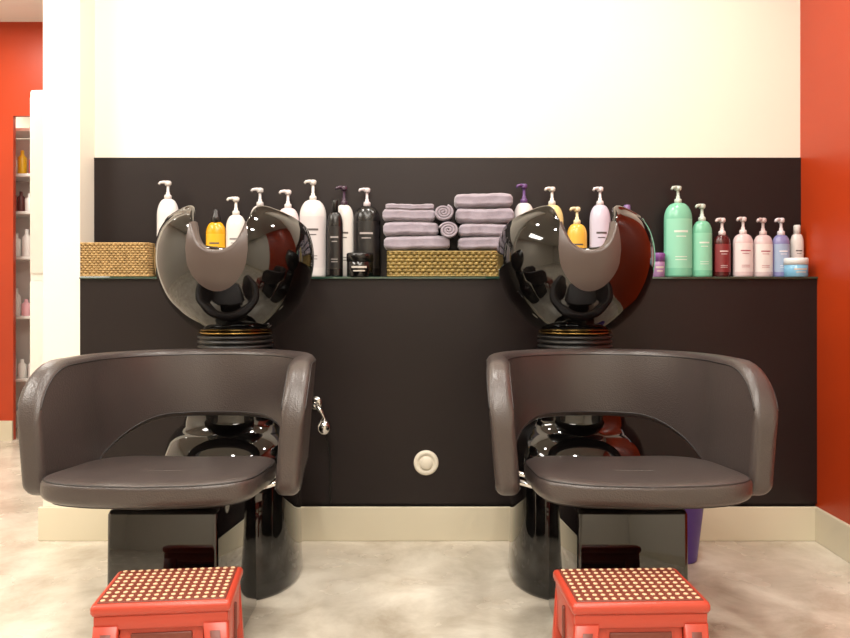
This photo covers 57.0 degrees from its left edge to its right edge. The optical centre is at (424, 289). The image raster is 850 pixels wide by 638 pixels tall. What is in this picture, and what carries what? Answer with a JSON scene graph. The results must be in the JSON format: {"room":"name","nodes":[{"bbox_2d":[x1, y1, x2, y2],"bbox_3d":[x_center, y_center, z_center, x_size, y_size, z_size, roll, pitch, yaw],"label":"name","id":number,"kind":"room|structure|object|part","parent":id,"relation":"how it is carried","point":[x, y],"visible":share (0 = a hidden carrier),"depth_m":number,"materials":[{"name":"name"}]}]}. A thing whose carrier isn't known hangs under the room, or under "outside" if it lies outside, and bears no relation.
{"room":"salon","nodes":[
{"label":"salon","id":0,"kind":"room"},
{"bbox_2d":[0,22,15,439],"bbox_3d":[-2.970,-0.364,4.845,0.860,2.580,0.030,0,0,0],"label":"wall","id":1,"kind":"structure","parent":0,"point":[7,120],"depth_m":4.83,"materials":[{"name":"red paint"}]},
{"bbox_2d":[0,421,12,440],"bbox_3d":[-2.970,0.866,4.822,0.860,0.120,0.015,0,0,0],"label":"baseboard","id":2,"kind":"structure","parent":1,"relation":"attached to","point":[6,427],"depth_m":4.82,"materials":[{"name":"beige paint"}]},
{"bbox_2d":[0,0,42,21],"bbox_3d":[-0.974,-1.704,2.250,5.052,0.100,9.700,0,0,0],"label":"ceiling","id":3,"kind":"structure","parent":0,"point":[10,10],"depth_m":4.64,"materials":[{"name":"white paint"}]},
{"bbox_2d":[16,117,29,127],"bbox_3d":[-3.450,-0.364,2.200,0.100,2.580,9.600,0,0,0],"label":"wall","id":4,"kind":"structure","parent":0,"point":[21,122],"depth_m":6.62,"materials":[{"name":"beige paint"}]},
{"bbox_2d":[13,22,42,116],"bbox_3d":[-2.045,-1.364,4.845,0.990,0.580,0.030,0,0,0],"label":"lintel","id":5,"kind":"object","parent":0,"point":[27,36],"depth_m":4.83,"materials":[{"name":"red paint"}]},
{"bbox_2d":[0,428,849,637],"bbox_3d":[-0.974,0.976,2.250,5.052,0.100,9.700,0,0,0],"label":"floor","id":6,"kind":"structure","parent":0,"point":[49,589],"depth_m":2.43,"materials":[{"name":"concrete"}]},
{"bbox_2d":[16,128,29,427],"bbox_3d":[-2.620,-0.054,5.125,0.500,1.960,0.260,0,0,0],"label":"shelf unit","id":7,"kind":"object","parent":6,"relation":"on","point":[22,134],"visible":0.2,"depth_m":5.25,"materials":[{"name":"white"}]},
{"bbox_2d":[30,90,42,375],"bbox_3d":[-1.810,-0.049,4.175,0.420,1.950,0.451,0,0,0],"label":"storage cabinet","id":8,"kind":"object","parent":6,"relation":"on","point":[36,96],"visible":0.23,"depth_m":3.98,"materials":[{"name":"white"}]},
{"bbox_2d":[43,0,94,505],"bbox_3d":[-1.347,-0.364,2.965,0.137,2.580,0.130,0,0,0],"label":"wall pillar","id":9,"kind":"structure","parent":6,"relation":"on","point":[68,25],"depth_m":2.90,"materials":[{"name":"white paint"}]},
{"bbox_2d":[16,348,315,629],"bbox_3d":[-0.631,0.551,2.078,0.714,0.750,0.735,0,0,0],"label":"salon chair","id":10,"kind":"object","parent":6,"relation":"on","point":[166,512],"visible":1,"depth_m":1.93,"materials":[{"name":"brown leather"}]},
{"bbox_2d":[40,456,275,509],"bbox_3d":[-0.636,0.477,1.976,0.500,0.106,0.508,0,0,0],"label":"seat cushion","id":11,"kind":"object","parent":10,"relation":"on","point":[89,482],"depth_m":1.77,"materials":[{"name":"brown leather"}]},
{"bbox_3d":[-0.624,0.717,2.070,0.340,0.419,0.430,0,0,0],"label":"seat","id":12,"kind":"part","parent":10,"relation":"part of","materials":[{"name":"black"}]},
{"bbox_2d":[90,566,243,637],"bbox_3d":[-0.526,0.766,1.625,0.302,0.319,0.224,0,0,-6],"label":"step stool","id":13,"kind":"object","parent":6,"relation":"on","point":[181,602],"visible":1,"depth_m":1.54,"materials":[{"name":"red plastic"}]},
{"bbox_2d":[154,205,313,599],"bbox_3d":[-0.625,0.330,2.568,0.527,1.192,0.535,0,0,0],"label":"basin","id":14,"kind":"object","parent":6,"relation":"on","point":[235,295],"visible":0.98,"depth_m":2.41,"materials":[{"name":"black ceramic"}]},
{"bbox_3d":[-0.625,-0.065,2.585,0.514,0.402,0.488,0,0,0],"label":"bowl","id":15,"kind":"part","parent":14,"relation":"part of","materials":[{"name":"black ceramic"}]},
{"bbox_2d":[497,205,654,599],"bbox_3d":[0.494,0.330,2.568,0.527,1.192,0.535,0,0,0],"label":"basin","id":16,"kind":"object","parent":6,"relation":"on","point":[575,296],"visible":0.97,"depth_m":2.41,"materials":[{"name":"black ceramic"}]},
{"bbox_3d":[0.494,-0.065,2.585,0.514,0.402,0.488,0,0,0],"label":"bowl","id":17,"kind":"part","parent":16,"relation":"part of","materials":[{"name":"black ceramic"}]},
{"bbox_2d":[552,568,709,637],"bbox_3d":[0.420,0.766,1.625,0.308,0.319,0.224,0,0,-2],"label":"step stool","id":18,"kind":"object","parent":6,"relation":"on","point":[614,602],"visible":1,"depth_m":1.54,"materials":[{"name":"red plastic"}]},
{"bbox_2d":[486,348,778,615],"bbox_3d":[0.501,0.551,2.078,0.714,0.750,0.735,0,0,0],"label":"salon chair","id":19,"kind":"object","parent":6,"relation":"on","point":[617,511],"visible":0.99,"depth_m":1.93,"materials":[{"name":"brown leather"}]},
{"bbox_3d":[0.494,0.717,2.070,0.340,0.419,0.430,0,0,0],"label":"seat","id":20,"kind":"part","parent":19,"relation":"part of","materials":[{"name":"black"}]},
{"bbox_2d":[524,456,752,509],"bbox_3d":[0.506,0.477,1.976,0.500,0.106,0.508,0,0,0],"label":"seat cushion","id":21,"kind":"object","parent":19,"relation":"on","point":[575,482],"depth_m":1.77,"materials":[{"name":"brown leather"}]},
{"bbox_2d":[685,509,703,563],"bbox_3d":[0.872,0.826,2.700,0.180,0.200,0.180,0,0,0],"label":"waste bin","id":22,"kind":"object","parent":6,"relation":"on","point":[694,516],"visible":0.14,"depth_m":2.63,"materials":[{"name":"purple plastic"}]},
{"bbox_2d":[95,0,799,157],"bbox_3d":[0.018,-0.364,3.105,2.867,2.580,0.150,0,0,0],"label":"wall","id":23,"kind":"structure","parent":0,"point":[174,78],"depth_m":3.03,"materials":[{"name":"beige paint"}]},
{"bbox_2d":[94,158,800,158],"bbox_3d":[0.087,-0.509,3.026,2.730,0.004,0.008,0,0,0],"label":"trim","id":24,"kind":"structure","parent":23,"relation":"attached to","point":[94,158],"depth_m":3.02,"materials":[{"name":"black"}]},
{"bbox_2d":[94,159,800,276],"bbox_3d":[0.087,-0.274,3.027,2.730,0.466,0.006,0,0,0],"label":"wall panel","id":25,"kind":"object","parent":23,"relation":"attached to","point":[128,194],"depth_m":3.02,"materials":[{"name":"black wood"}]},
{"bbox_2d":[301,504,814,505],"bbox_3d":[0.087,0.443,2.971,2.730,0.967,0.118,0,0,0],"label":"wall","id":26,"kind":"structure","parent":0,"point":[301,504],"depth_m":2.91,"materials":[{"name":"paint"}]},
{"bbox_2d":[38,506,817,540],"bbox_3d":[0.013,0.864,2.893,2.879,0.125,0.014,0,0,0],"label":"baseboard","id":27,"kind":"structure","parent":26,"relation":"attached to","point":[55,523],"depth_m":2.89,"materials":[{"name":"beige paint"}]},
{"bbox_2d":[80,279,816,503],"bbox_3d":[0.087,0.375,2.906,2.730,0.832,0.012,0,0,0],"label":"wall panel","id":28,"kind":"object","parent":26,"relation":"attached to","point":[401,364],"depth_m":2.90,"materials":[{"name":"black wood"}]},
{"bbox_2d":[312,396,330,502],"bbox_3d":[-0.384,0.590,2.846,0.094,0.396,0.106,0,0,0],"label":"water valve","id":29,"kind":"object","parent":28,"relation":"attached to","point":[323,426],"depth_m":2.82,"materials":[{"name":"silver metal"}]},
{"bbox_2d":[414,450,437,474],"bbox_3d":[0.004,0.639,2.891,0.092,0.092,0.017,0,0,0],"label":"wall socket","id":30,"kind":"object","parent":28,"relation":"attached to","point":[426,461],"depth_m":2.89,"materials":[{"name":"beige plastic"}]},
{"bbox_2d":[79,277,817,278],"bbox_3d":[0.087,-0.045,2.955,2.726,0.008,0.134,0,0,0],"label":"trim","id":31,"kind":"structure","parent":26,"relation":"attached to","point":[79,277],"depth_m":2.89,"materials":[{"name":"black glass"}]},
{"bbox_2d":[80,242,155,276],"bbox_3d":[-1.168,-0.113,2.955,0.286,0.127,0.110,0,0,0],"label":"wicker basket","id":32,"kind":"object","parent":31,"relation":"on","point":[98,259],"visible":0.93,"depth_m":2.90,"materials":[{"name":"beige wicker"}]},
{"bbox_2d":[157,181,178,234],"bbox_3d":[-0.972,-0.231,2.962,0.083,0.364,0.063,0,0,0],"label":"shampoo bottle","id":33,"kind":"object","parent":31,"relation":"on","point":[167,206],"visible":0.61,"depth_m":2.94,"materials":[{"name":"grey plastic"}]},
{"bbox_2d":[206,209,225,247],"bbox_3d":[-0.791,-0.178,2.962,0.076,0.257,0.057,0,0,0],"label":"shampoo bottle","id":34,"kind":"object","parent":31,"relation":"on","point":[215,231],"visible":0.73,"depth_m":2.94,"materials":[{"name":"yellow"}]},
{"bbox_2d":[226,197,244,247],"bbox_3d":[-0.715,-0.201,2.962,0.076,0.303,0.057,0,0,0],"label":"shampoo bottle","id":35,"kind":"object","parent":31,"relation":"on","point":[234,225],"visible":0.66,"depth_m":2.94,"materials":[{"name":"grey plastic"}]},
{"bbox_2d":[250,188,263,211],"bbox_3d":[-0.624,-0.218,2.962,0.079,0.337,0.060,0,0,0],"label":"shampoo bottle","id":36,"kind":"object","parent":31,"relation":"on","point":[259,190],"visible":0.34,"depth_m":2.95,"materials":[{"name":"grey plastic"}]},
{"bbox_2d":[279,190,298,219],"bbox_3d":[-0.518,-0.214,2.962,0.087,0.330,0.066,0,0,0],"label":"shampoo bottle","id":37,"kind":"object","parent":31,"relation":"on","point":[287,209],"visible":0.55,"depth_m":2.95,"materials":[{"name":"grey plastic"}]},
{"bbox_2d":[300,180,325,276],"bbox_3d":[-0.424,-0.233,2.962,0.102,0.368,0.077,0,0,0],"label":"shampoo bottle","id":38,"kind":"object","parent":31,"relation":"on","point":[312,212],"visible":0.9,"depth_m":2.93,"materials":[{"name":"grey plastic"}]},
{"bbox_2d":[327,200,342,276],"bbox_3d":[-0.338,-0.193,2.938,0.060,0.289,0.046,0,0,0],"label":"shampoo bottle","id":39,"kind":"object","parent":31,"relation":"on","point":[334,222],"visible":1,"depth_m":2.92,"materials":[{"name":"black plastic"}]},
{"bbox_2d":[335,186,353,276],"bbox_3d":[-0.309,-0.223,2.985,0.076,0.348,0.058,0,0,0],"label":"shampoo bottle","id":40,"kind":"object","parent":31,"relation":"on","point":[344,209],"visible":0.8,"depth_m":2.96,"materials":[{"name":"grey plastic"}]},
{"bbox_2d":[346,252,372,276],"bbox_3d":[-0.243,-0.093,2.922,0.101,0.089,0.101,0,0,0],"label":"jar","id":41,"kind":"object","parent":31,"relation":"on","point":[359,264],"visible":0.98,"depth_m":2.88,"materials":[{"name":"black plastic"}]},
{"bbox_2d":[354,188,379,276],"bbox_3d":[-0.221,-0.219,2.983,0.103,0.340,0.078,0,0,0],"label":"shampoo bottle","id":42,"kind":"object","parent":31,"relation":"on","point":[366,217],"visible":0.84,"depth_m":2.95,"materials":[{"name":"black plastic"}]},
{"bbox_2d":[387,251,498,276],"bbox_3d":[0.066,-0.098,2.955,0.420,0.096,0.110,0,0,0],"label":"wicker tray","id":43,"kind":"object","parent":31,"relation":"on","point":[399,263],"visible":0.97,"depth_m":2.90,"materials":[{"name":"brown wicker"}]},
{"bbox_2d":[382,193,513,250],"bbox_3d":[0.090,-0.255,2.948,0.496,0.218,0.126,0,0,0],"label":"towels","id":44,"kind":"object","parent":43,"relation":"on","point":[409,227],"visible":0.92,"depth_m":2.90,"materials":[{"name":"fabric"}]},
{"bbox_2d":[514,184,532,217],"bbox_3d":[0.374,-0.225,2.962,0.079,0.352,0.060,0,0,0],"label":"shampoo bottle","id":45,"kind":"object","parent":31,"relation":"on","point":[523,206],"visible":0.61,"depth_m":2.95,"materials":[{"name":"grey plastic"}]},
{"bbox_2d":[544,187,562,221],"bbox_3d":[0.480,-0.220,2.962,0.087,0.341,0.066,0,0,0],"label":"shampoo bottle","id":46,"kind":"object","parent":31,"relation":"on","point":[552,203],"visible":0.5,"depth_m":2.95,"materials":[{"name":"yellow"}]},
{"bbox_2d":[567,207,586,247],"bbox_3d":[0.575,-0.182,2.962,0.076,0.266,0.057,0,0,0],"label":"shampoo bottle","id":47,"kind":"object","parent":31,"relation":"on","point":[577,233],"visible":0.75,"depth_m":2.94,"materials":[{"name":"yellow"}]},
{"bbox_2d":[589,187,610,247],"bbox_3d":[0.662,-0.220,2.962,0.080,0.341,0.060,0,0,0],"label":"shampoo bottle","id":48,"kind":"object","parent":31,"relation":"on","point":[600,219],"visible":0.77,"depth_m":2.94,"materials":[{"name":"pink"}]},
{"bbox_2d":[653,253,664,276],"bbox_3d":[0.875,-0.094,2.940,0.053,0.090,0.053,0,0,0],"label":"jar","id":49,"kind":"object","parent":31,"relation":"on","point":[659,271],"visible":0.69,"depth_m":2.92,"materials":[{"name":"purple plastic"}]},
{"bbox_2d":[664,186,691,276],"bbox_3d":[0.957,-0.222,2.962,0.106,0.345,0.080,0,0,0],"label":"shampoo bottle","id":50,"kind":"object","parent":31,"relation":"on","point":[677,216],"visible":0.97,"depth_m":2.93,"materials":[{"name":"green plastic"}]},
{"bbox_2d":[692,204,711,276],"bbox_3d":[1.048,-0.187,2.962,0.076,0.277,0.057,0,0,0],"label":"shampoo bottle","id":51,"kind":"object","parent":31,"relation":"on","point":[701,230],"visible":0.97,"depth_m":2.94,"materials":[{"name":"green plastic"}]},
{"bbox_2d":[713,218,730,276],"bbox_3d":[1.123,-0.161,2.962,0.065,0.224,0.049,0,0,0],"label":"shampoo bottle","id":52,"kind":"object","parent":31,"relation":"on","point":[721,244],"visible":0.98,"depth_m":2.94,"materials":[{"name":"red plastic"}]},
{"bbox_2d":[733,217,752,276],"bbox_3d":[1.203,-0.163,2.962,0.076,0.228,0.057,0,0,0],"label":"shampoo bottle","id":53,"kind":"object","parent":31,"relation":"on","point":[742,242],"visible":0.98,"depth_m":2.94,"materials":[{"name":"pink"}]},
{"bbox_2d":[753,218,772,276],"bbox_3d":[1.279,-0.161,2.962,0.072,0.224,0.054,0,0,0],"label":"shampoo bottle","id":54,"kind":"object","parent":31,"relation":"on","point":[763,243],"visible":0.97,"depth_m":2.94,"materials":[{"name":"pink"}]},
{"bbox_2d":[772,218,789,276],"bbox_3d":[1.346,-0.161,2.962,0.065,0.224,0.049,0,0,0],"label":"shampoo bottle","id":55,"kind":"object","parent":31,"relation":"on","point":[781,243],"visible":0.92,"depth_m":2.94,"materials":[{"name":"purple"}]},
{"bbox_2d":[783,258,808,276],"bbox_3d":[1.385,-0.084,2.922,0.086,0.070,0.086,0,0,0],"label":"jar","id":56,"kind":"object","parent":31,"relation":"on","point":[793,267],"visible":1,"depth_m":2.89,"materials":[{"name":"blue plastic"}]},
{"bbox_2d":[790,225,803,257],"bbox_3d":[1.418,-0.148,2.985,0.050,0.199,0.038,0,0,0],"label":"bottle","id":57,"kind":"object","parent":31,"relation":"on","point":[797,241],"visible":0.67,"depth_m":2.97,"materials":[{"name":"grey plastic"}]},
{"bbox_2d":[800,0,849,524],"bbox_3d":[1.502,-0.364,4.100,0.100,2.580,5.800,0,0,0],"label":"wall","id":58,"kind":"structure","parent":0,"point":[824,24],"depth_m":2.80,"materials":[{"name":"red paint"}]},
{"bbox_2d":[816,508,849,562],"bbox_3d":[1.445,0.864,0.193,0.014,0.125,5.386,0,0,0],"label":"baseboard","id":59,"kind":"structure","parent":58,"relation":"attached to","point":[832,533],"depth_m":2.76,"materials":[{"name":"beige"}]}
]}

